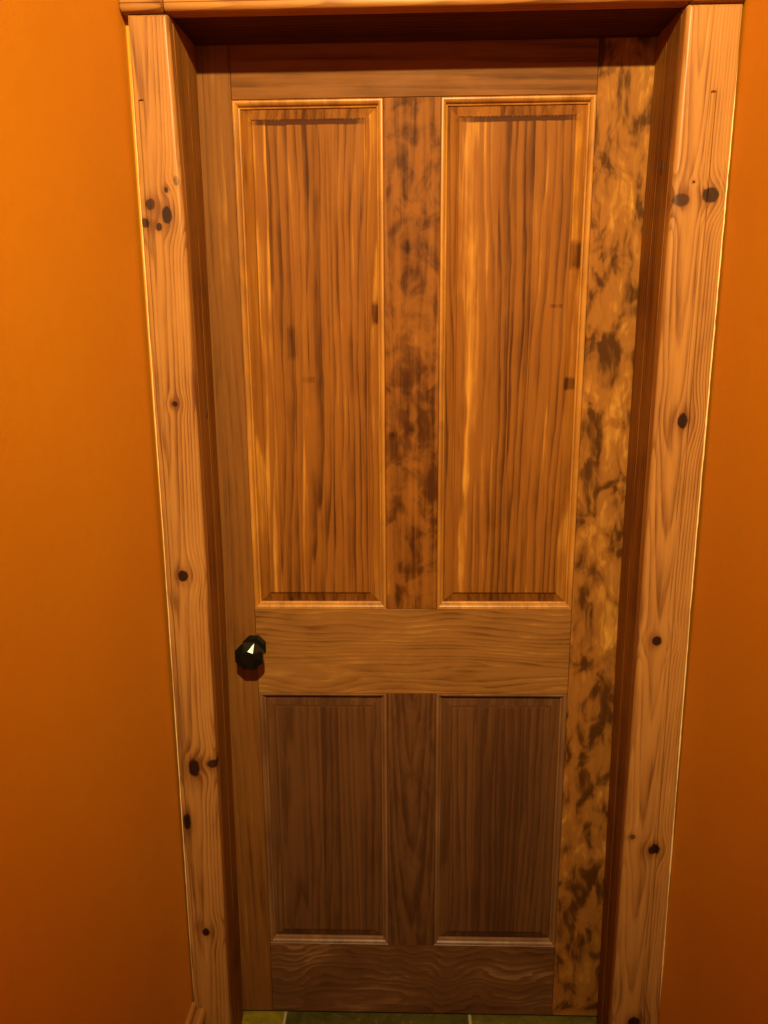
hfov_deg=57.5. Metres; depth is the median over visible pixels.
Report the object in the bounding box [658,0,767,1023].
wall
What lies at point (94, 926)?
wall
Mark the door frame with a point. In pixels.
(710, 34)
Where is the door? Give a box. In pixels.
[195,37,656,1015]
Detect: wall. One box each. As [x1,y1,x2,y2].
[0,0,193,1023]
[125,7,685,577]
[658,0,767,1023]
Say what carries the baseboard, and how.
attached to the wall at (94, 926)
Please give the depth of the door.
1.30 m
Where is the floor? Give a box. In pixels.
[242,1010,596,1023]
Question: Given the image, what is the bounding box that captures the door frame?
[119,0,744,1023]
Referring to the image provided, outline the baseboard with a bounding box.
[185,1002,205,1023]
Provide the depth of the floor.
1.53 m

